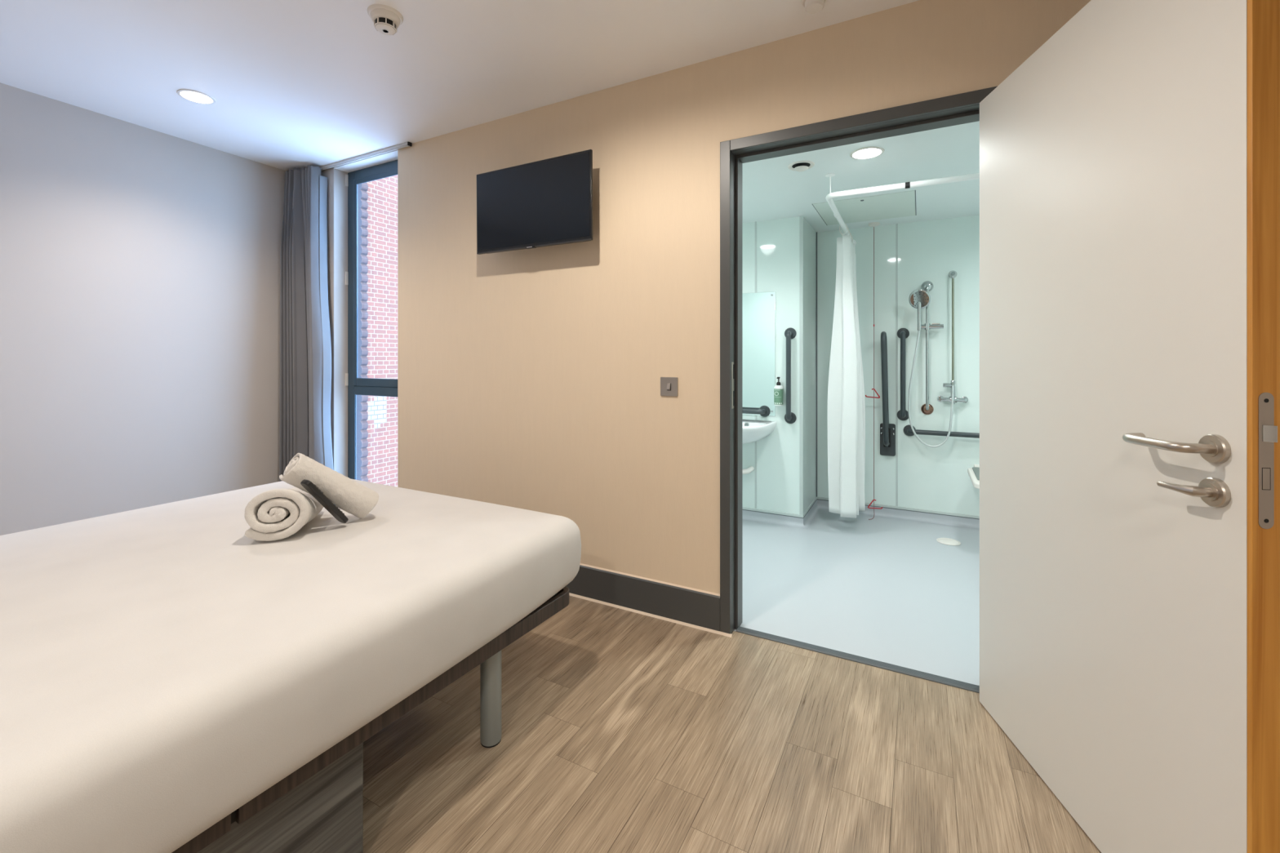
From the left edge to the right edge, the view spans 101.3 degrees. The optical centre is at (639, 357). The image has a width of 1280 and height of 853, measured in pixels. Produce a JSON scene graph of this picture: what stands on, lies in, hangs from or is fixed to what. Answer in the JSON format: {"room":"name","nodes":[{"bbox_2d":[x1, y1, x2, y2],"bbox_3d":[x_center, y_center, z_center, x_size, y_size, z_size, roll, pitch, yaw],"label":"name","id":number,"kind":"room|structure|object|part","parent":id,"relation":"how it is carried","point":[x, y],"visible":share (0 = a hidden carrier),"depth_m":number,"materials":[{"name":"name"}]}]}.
{"room":"hotel room","nodes":[
{"label":"hotel room","id":0,"kind":"room"},
{"bbox_2d":[0,82,285,535],"bbox_3d":[-3.427,-0.058,1.971,0.498,2.475,4.256,0,0,28],"label":"wall","id":1,"kind":"structure","parent":0,"point":[140,266],"depth_m":2.88,"materials":[{"name":"grey paint"}]},
{"bbox_2d":[0,0,918,170],"bbox_3d":[-1.111,-1.355,0.680,5.800,0.120,4.356,0,0,28],"label":"ceiling","id":2,"kind":"structure","parent":0,"point":[299,84],"depth_m":2.24,"materials":[{"name":"white paint"}]},
{"bbox_2d":[176,88,216,104],"bbox_3d":[-2.200,-1.288,2.607,0.150,0.013,0.150,0,0,28],"label":"recessed light","id":3,"kind":"object","parent":2,"relation":"in","point":[197,96],"visible":1,"depth_m":2.59,"materials":[{"name":"white plastic"}]},
{"bbox_2d":[180,91,213,103],"bbox_3d":[-2.200,-1.288,2.607,0.126,0.012,0.126,0,0,28],"label":"diffuser","id":4,"kind":"object","parent":3,"relation":"attached to","point":[196,96],"depth_m":2.59,"materials":[{"name":"white plastic"}]},
{"bbox_2d":[320,141,412,170],"bbox_3d":[-1.897,-1.284,3.432,1.169,0.020,0.026,0,0,28],"label":"track","id":5,"kind":"object","parent":2,"relation":"attached to","point":[406,144],"visible":0.72,"depth_m":3.33,"materials":[{"name":"white metal"}]},
{"bbox_2d":[279,164,333,481],"bbox_3d":[-2.237,-0.064,3.532,0.429,2.428,0.158,0,0,28],"label":"curtain","id":6,"kind":"object","parent":5,"relation":"hanging from","point":[305,345],"visible":0.83,"depth_m":3.51,"materials":[{"name":"grey fabric"}]},
{"bbox_2d":[367,4,403,35],"bbox_3d":[-0.962,-1.264,1.986,0.124,0.062,0.124,0,0,28],"label":"smoke detector","id":7,"kind":"object","parent":2,"relation":"attached to","point":[386,20],"visible":1,"depth_m":1.96,"materials":[{"name":"white plastic"}]},
{"bbox_2d":[800,0,826,13],"bbox_3d":[0.631,-1.278,1.898,0.092,0.034,0.092,0,0,28],"label":"sensor","id":8,"kind":"object","parent":2,"relation":"attached to","point":[811,6],"visible":1,"depth_m":1.89,"materials":[{"name":"white plastic"}]},
{"bbox_2d":[320,0,1090,594],"bbox_3d":[-0.063,-0.058,2.540,5.500,2.475,0.112,0,0,28],"label":"wall","id":9,"kind":"structure","parent":0,"point":[528,379],"depth_m":2.51,"materials":[{"name":"beige paint"}]},
{"bbox_2d":[345,160,397,479],"bbox_3d":[-1.734,-0.093,3.476,0.648,2.367,0.032,0,0,28],"label":"window","id":10,"kind":"structure","parent":9,"relation":"in","point":[356,386],"depth_m":3.59,"materials":[{"name":"grey paint"}]},
{"bbox_3d":[-1.732,-0.511,3.480,0.524,1.412,0.013,0,0,28],"label":"sash","id":11,"kind":"part","parent":10,"relation":"part of","materials":[{"name":"clear glass"}]},
{"bbox_2d":[476,149,592,254],"bbox_3d":[-0.511,-0.749,2.641,0.718,0.420,0.132,0,0,28],"label":"television","id":12,"kind":"object","parent":9,"relation":"attached to","point":[545,202],"visible":1,"depth_m":2.57,"materials":[{"name":"black plastic"}]},
{"bbox_2d":[564,564,719,631],"bbox_3d":[-0.576,1.100,2.741,2.087,0.152,0.016,0,0,28],"label":"baseboard","id":13,"kind":"structure","parent":9,"relation":"attached to","point":[697,608],"depth_m":2.40,"materials":[{"name":"grey paint"}]},
{"bbox_2d":[568,563,732,637],"bbox_3d":[-0.554,1.099,2.725,2.141,0.161,0.024,0,0,28],"label":"sealant","id":14,"kind":"structure","parent":9,"relation":"attached to","point":[730,635],"depth_m":2.40,"materials":[{"name":"plastic"}]},
{"bbox_2d":[660,377,678,396],"bbox_3d":[0.129,0.132,2.365,0.086,0.086,0.016,0,0,28],"label":"light switch","id":15,"kind":"object","parent":9,"relation":"attached to","point":[668,385],"visible":1,"depth_m":2.36,"materials":[{"name":"silver metal"}]},
{"bbox_2d":[720,85,997,634],"bbox_3d":[0.815,0.130,2.068,1.001,2.101,0.135,0,0,28],"label":"door frame","id":16,"kind":"structure","parent":9,"relation":"attached to","point":[962,108],"depth_m":2.23,"materials":[{"name":"grey paint"}]},
{"bbox_3d":[0.399,0.120,2.255,0.002,0.200,0.028,0,0,28],"label":"strike plate","id":17,"kind":"part","parent":16,"relation":"part of","materials":[{"name":"silver metal"}]},
{"bbox_2d":[979,0,1279,852],"bbox_3d":[1.092,0.152,1.344,0.114,2.043,0.908,0,0,7],"label":"door","id":18,"kind":"structure","parent":9,"relation":"in","point":[1130,164],"depth_m":1.15,"materials":[{"name":"white laminate"}]},
{"bbox_3d":[1.032,0.168,1.030,0.070,0.053,0.177,0,0,7],"label":"handle","id":19,"kind":"part","parent":18,"relation":"part of","materials":[{"name":"silver metal"}]},
{"bbox_3d":[1.073,0.177,0.900,0.023,0.234,0.002,0,0,7],"label":"lock plate","id":20,"kind":"part","parent":18,"relation":"part of","materials":[{"name":"silver metal"}]},
{"bbox_2d":[363,509,1101,852],"bbox_3d":[-0.554,1.210,1.657,5.663,0.060,6.403,0,0,28],"label":"floor","id":21,"kind":"structure","parent":0,"point":[623,731],"depth_m":1.64,"materials":[{"name":"brown wood"}]},
{"bbox_2d":[0,479,581,852],"bbox_3d":[-1.387,0.875,1.397,1.627,0.609,2.068,0,0,28],"label":"bed","id":22,"kind":"object","parent":21,"relation":"on","point":[174,679],"visible":0.83,"depth_m":1.14,"materials":[{"name":"white fabric"}]},
{"bbox_3d":[-0.997,0.848,0.560,0.020,0.049,0.950,0,0,30],"label":"rail","id":23,"kind":"part","parent":22,"relation":"part of","materials":[{"name":"brown wood"}]},
{"bbox_2d":[244,487,323,541],"bbox_3d":[-1.173,0.490,1.762,0.178,0.164,0.323,0,0,-19],"label":"rolled towel","id":24,"kind":"object","parent":22,"relation":"on","point":[275,514],"visible":0.98,"depth_m":1.62,"materials":[{"name":"white fabric"}]},
{"bbox_2d":[300,479,348,523],"bbox_3d":[-1.033,0.474,1.723,0.044,0.172,0.143,0,0,28],"label":"remote control","id":25,"kind":"object","parent":22,"relation":"on","point":[313,489],"visible":1,"depth_m":1.71,"materials":[{"name":"black plastic"}]},
{"bbox_2d":[279,453,378,518],"bbox_3d":[-1.053,0.442,1.792,0.291,0.250,0.093,0,0,-41],"label":"rolled towel","id":26,"kind":"object","parent":22,"relation":"on","point":[349,495],"visible":0.94,"depth_m":1.76,"materials":[{"name":"white fabric"}]},
{"bbox_3d":[-1.172,0.848,1.787,1.571,0.049,1.028,0,0,28],"label":"rail","id":27,"kind":"part","parent":22,"relation":"part of","materials":[{"name":"brown wood"}]},
{"bbox_3d":[-0.458,1.022,1.615,0.063,0.308,0.063,0,0,28],"label":"leg","id":28,"kind":"part","parent":22,"relation":"part of","materials":[{"name":"silver metal"}]},
{"bbox_2d":[736,626,979,693],"bbox_3d":[0.816,1.176,2.068,0.888,0.008,0.041,0,0,28],"label":"threshold","id":29,"kind":"object","parent":21,"relation":"on","point":[945,681],"visible":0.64,"depth_m":2.03,"materials":[{"name":"grey metal"}]},
{"bbox_2d":[936,537,960,546],"bbox_3d":[1.972,1.177,3.357,0.136,0.006,0.136,0,0,28],"label":"floor drain","id":30,"kind":"object","parent":21,"relation":"on","point":[947,541],"visible":1,"depth_m":3.35,"materials":[{"name":"white plastic"}]},
{"bbox_2d":[742,216,816,514],"bbox_3d":[0.718,0.098,4.240,1.280,2.165,0.647,0,0,28],"label":"wall","id":31,"kind":"structure","parent":0,"point":[777,239],"depth_m":3.75,"materials":[{"name":"white plastic"}]},
{"bbox_2d":[755,221,756,508],"bbox_3d":[0.840,0.057,3.807,0.013,2.083,0.002,0,0,28],"label":"trim","id":32,"kind":"structure","parent":31,"relation":"attached to","point":[755,221],"depth_m":3.81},
{"bbox_2d":[742,405,769,417],"bbox_3d":[0.611,0.387,3.879,0.682,0.082,0.079,0,0,28],"label":"grab rail","id":33,"kind":"object","parent":31,"relation":"attached to","point":[764,411],"visible":0.48,"depth_m":3.75,"materials":[{"name":"grey metal"}]},
{"bbox_2d":[742,291,775,416],"bbox_3d":[0.702,-0.025,3.877,0.593,0.888,0.008,0,0,28],"label":"mirror","id":34,"kind":"object","parent":31,"relation":"attached to","point":[758,308],"visible":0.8,"depth_m":3.79,"materials":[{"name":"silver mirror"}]},
{"bbox_2d":[742,419,776,474],"bbox_3d":[0.644,0.643,3.686,0.530,0.374,0.400,0,0,28],"label":"basin","id":35,"kind":"object","parent":31,"relation":"attached to","point":[753,431],"visible":0.49,"depth_m":3.59,"materials":[{"name":"white ceramic"}]},
{"bbox_3d":[0.644,0.535,3.686,0.530,0.159,0.400,0,0,28],"label":"bowl","id":36,"kind":"part","parent":35,"relation":"part of","materials":[{"name":"white ceramic"}]},
{"bbox_2d":[773,377,782,405],"bbox_3d":[0.976,0.237,3.694,0.062,0.201,0.074,0,0,28],"label":"soap dispenser","id":37,"kind":"object","parent":31,"relation":"attached to","point":[778,388],"visible":1,"depth_m":3.67,"materials":[{"name":"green plastic"}]},
{"bbox_2d":[784,327,796,423],"bbox_3d":[1.039,0.129,3.657,0.082,0.675,0.079,0,0,28],"label":"grab rail","id":38,"kind":"object","parent":31,"relation":"attached to","point":[790,333],"visible":1,"depth_m":3.62,"materials":[{"name":"black metal"}]},
{"bbox_2d":[799,215,803,515],"bbox_3d":[1.124,0.056,3.659,0.023,2.081,0.009,0,0,28],"label":"trim","id":39,"kind":"structure","parent":31,"relation":"attached to","point":[801,218],"depth_m":3.65,"materials":[{"name":"white plastic"}]},
{"bbox_2d":[742,499,979,529],"bbox_3d":[1.444,1.149,3.774,3.000,0.061,0.587,0,0,28],"label":"baseboard","id":40,"kind":"structure","parent":31,"relation":"attached to","point":[803,523],"depth_m":3.77,"materials":[{"name":"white plastic"}]},
{"bbox_2d":[742,498,978,519],"bbox_3d":[1.452,1.115,3.788,3.000,0.005,0.554,0,0,28],"label":"seal","id":41,"kind":"object","parent":40,"relation":"on","point":[817,499],"visible":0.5,"depth_m":3.78,"materials":[{"name":"grey rubber"}]},
{"bbox_2d":[742,120,979,231],"bbox_3d":[1.169,-1.035,3.150,3.100,0.100,2.147,0,0,28],"label":"ceiling","id":42,"kind":"structure","parent":0,"point":[771,190],"depth_m":2.88,"materials":[{"name":"white paint"}]},
{"bbox_2d":[787,160,814,171],"bbox_3d":[0.826,-0.972,2.693,0.132,0.026,0.132,0,0,28],"label":"ceiling vent","id":43,"kind":"object","parent":42,"relation":"in","point":[799,166],"visible":1,"depth_m":2.68,"materials":[{"name":"white plastic"}]},
{"bbox_2d":[812,190,916,225],"bbox_3d":[1.507,-0.982,3.500,0.590,0.006,0.615,0,0,28],"label":"access hatch","id":44,"kind":"object","parent":42,"relation":"attached to","point":[901,204],"visible":1,"depth_m":3.45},
{"bbox_2d":[849,146,884,159],"bbox_3d":[1.092,-0.979,2.528,0.154,0.013,0.154,0,0,28],"label":"recessed light","id":45,"kind":"object","parent":42,"relation":"in","point":[865,153],"visible":1,"depth_m":2.51,"materials":[{"name":"white plastic"}]},
{"bbox_2d":[852,148,881,158],"bbox_3d":[1.092,-0.978,2.528,0.130,0.012,0.130,0,0,28],"label":"diffuser","id":46,"kind":"object","parent":45,"relation":"attached to","point":[860,153],"depth_m":2.51,"materials":[{"name":"white plastic"}]},
{"bbox_2d":[865,222,882,519],"bbox_3d":[1.707,0.097,3.857,0.117,2.163,0.081,0,0,-11],"label":"pull cord","id":47,"kind":"object","parent":42,"relation":"hanging from","point":[873,224],"visible":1,"depth_m":3.86,"materials":[{"name":"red plastic"}]},
{"bbox_3d":[1.692,0.107,3.831,0.084,2.143,0.014,0,0,-40],"label":"cord","id":48,"kind":"part","parent":47,"relation":"part of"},
{"bbox_3d":[1.709,0.264,3.861,0.102,0.071,0.008,0,0,27],"label":"triangle handle","id":49,"kind":"part","parent":47,"relation":"part of","materials":[{"name":"red plastic"}]},
{"bbox_2d":[867,222,879,226],"bbox_3d":[1.719,-0.972,3.860,0.080,0.026,0.080,0,0,28],"label":"switch","id":50,"kind":"object","parent":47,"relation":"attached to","point":[873,224],"depth_m":3.84,"materials":[{"name":"white plastic"}]},
{"bbox_3d":[1.725,1.078,3.852,0.102,0.071,0.008,0,0,27],"label":"triangle handle","id":51,"kind":"part","parent":47,"relation":"part of","materials":[{"name":"red plastic"}]},
{"bbox_2d":[825,173,979,244],"bbox_3d":[1.935,-0.915,3.082,1.483,0.141,1.346,0,0,28],"label":"rail","id":52,"kind":"object","parent":42,"relation":"hanging from","point":[975,175],"visible":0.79,"depth_m":2.70,"materials":[{"name":"white metal"}]},
{"bbox_2d":[826,223,865,518],"bbox_3d":[1.446,0.105,3.667,0.198,1.994,0.435,0,0,33],"label":"shower curtain","id":53,"kind":"object","parent":52,"relation":"hanging from","point":[846,410],"visible":0.98,"depth_m":3.54,"materials":[{"name":"white fabric"}]},
{"bbox_2d":[817,214,979,515],"bbox_3d":[2.215,0.098,3.752,1.820,2.165,0.100,0,0,28],"label":"wall","id":54,"kind":"structure","parent":0,"point":[938,478],"depth_m":3.81,"materials":[{"name":"white plastic"}]},
{"bbox_2d":[816,231,817,497],"bbox_3d":[1.390,0.056,4.131,0.008,2.081,0.008,0,0,28],"label":"seal","id":55,"kind":"object","parent":54,"relation":"attached to","point":[816,232],"visible":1,"depth_m":4.13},
{"bbox_2d":[742,496,979,519],"bbox_3d":[1.452,1.105,3.789,3.000,0.017,0.553,0,0,28],"label":"trim","id":56,"kind":"structure","parent":54,"relation":"attached to","point":[817,497],"depth_m":3.78,"materials":[{"name":"grey plastic"}]},
{"bbox_2d":[880,331,895,456],"bbox_3d":[1.794,0.270,3.814,0.104,0.917,0.186,0,0,28],"label":"rail","id":57,"kind":"object","parent":54,"relation":"attached to","point":[887,431],"visible":1,"depth_m":3.75,"materials":[{"name":"black metal"}]},
{"bbox_3d":[1.780,0.236,3.814,0.053,0.849,0.173,0,0,28],"label":"arm","id":58,"kind":"part","parent":57,"relation":"part of"},
{"bbox_3d":[1.835,0.609,3.890,0.104,0.238,0.014,0,0,28],"label":"plate","id":59,"kind":"part","parent":57,"relation":"part of","materials":[{"name":"grey metal"}]},
{"bbox_2d":[895,223,897,506],"bbox_3d":[1.891,0.057,3.867,0.013,2.083,0.002,0,0,28],"label":"trim","id":60,"kind":"structure","parent":54,"relation":"attached to","point":[896,224],"depth_m":3.87,"materials":[{"name":"white plastic"}]},
{"bbox_2d":[897,328,909,420],"bbox_3d":[1.910,0.123,3.813,0.082,0.679,0.079,0,0,28],"label":"grab rail","id":61,"kind":"object","parent":54,"relation":"attached to","point":[902,333],"visible":0.99,"depth_m":3.78,"materials":[{"name":"black metal"}]},
{"bbox_2d":[920,280,943,414],"bbox_3d":[2.065,-0.069,3.736,0.162,0.962,0.070,0,0,28],"label":"riser rail","id":62,"kind":"object","parent":54,"relation":"attached to","point":[927,286],"visible":0.98,"depth_m":3.72,"materials":[{"name":"silver metal"}]},
{"bbox_2d":[907,289,954,447],"bbox_3d":[2.038,0.076,3.679,0.285,1.107,0.071,0,0,23],"label":"shower hose","id":63,"kind":"object","parent":62,"relation":"attached to","point":[919,300],"visible":1,"depth_m":3.71,"materials":[{"name":"silver metal"}]},
{"bbox_3d":[1.967,-0.409,3.696,0.120,0.114,0.036,0,0,39],"label":"spray plate","id":64,"kind":"part","parent":63,"relation":"part of","materials":[{"name":"silver metal"}]},
{"bbox_3d":[1.980,-0.303,3.718,0.030,0.223,0.042,0,0,28],"label":"handle","id":65,"kind":"part","parent":63,"relation":"part of","materials":[{"name":"silver metal"}]},
{"bbox_2d":[903,425,979,438],"bbox_3d":[2.212,0.533,3.653,0.682,0.082,0.079,0,0,28],"label":"grab rail","id":66,"kind":"object","parent":54,"relation":"attached to","point":[908,431],"visible":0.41,"depth_m":3.68,"materials":[{"name":"grey metal"}]},
{"bbox_2d":[937,270,968,404],"bbox_3d":[2.187,-0.143,3.672,0.190,0.937,0.067,0,0,28],"label":"shower mixer","id":67,"kind":"object","parent":54,"relation":"attached to","point":[953,273],"visible":0.98,"depth_m":3.65,"materials":[{"name":"silver metal"}]},
{"bbox_3d":[2.156,0.195,3.676,0.060,0.029,0.029,0,0,28],"label":"temperature knob","id":68,"kind":"part","parent":67,"relation":"part of","materials":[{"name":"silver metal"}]},
{"bbox_2d":[967,464,979,488],"bbox_3d":[2.308,0.780,3.304,0.394,0.080,0.603,0,0,28],"label":"bench","id":69,"kind":"object","parent":54,"relation":"attached to","point":[974,473],"visible":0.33,"depth_m":3.35,"materials":[{"name":"white plastic"}]},
{"label":"outside","id":70,"kind":"structure","parent":0,"visible":0},
{"bbox_2d":[356,174,397,486],"bbox_3d":[-5.547,-1.820,15.069,8.036,12.000,10.620,0,0,28],"label":"brick building","id":71,"kind":"structure","parent":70,"point":[377,200],"depth_m":8.77,"materials":[{"name":"brick"}]}
]}

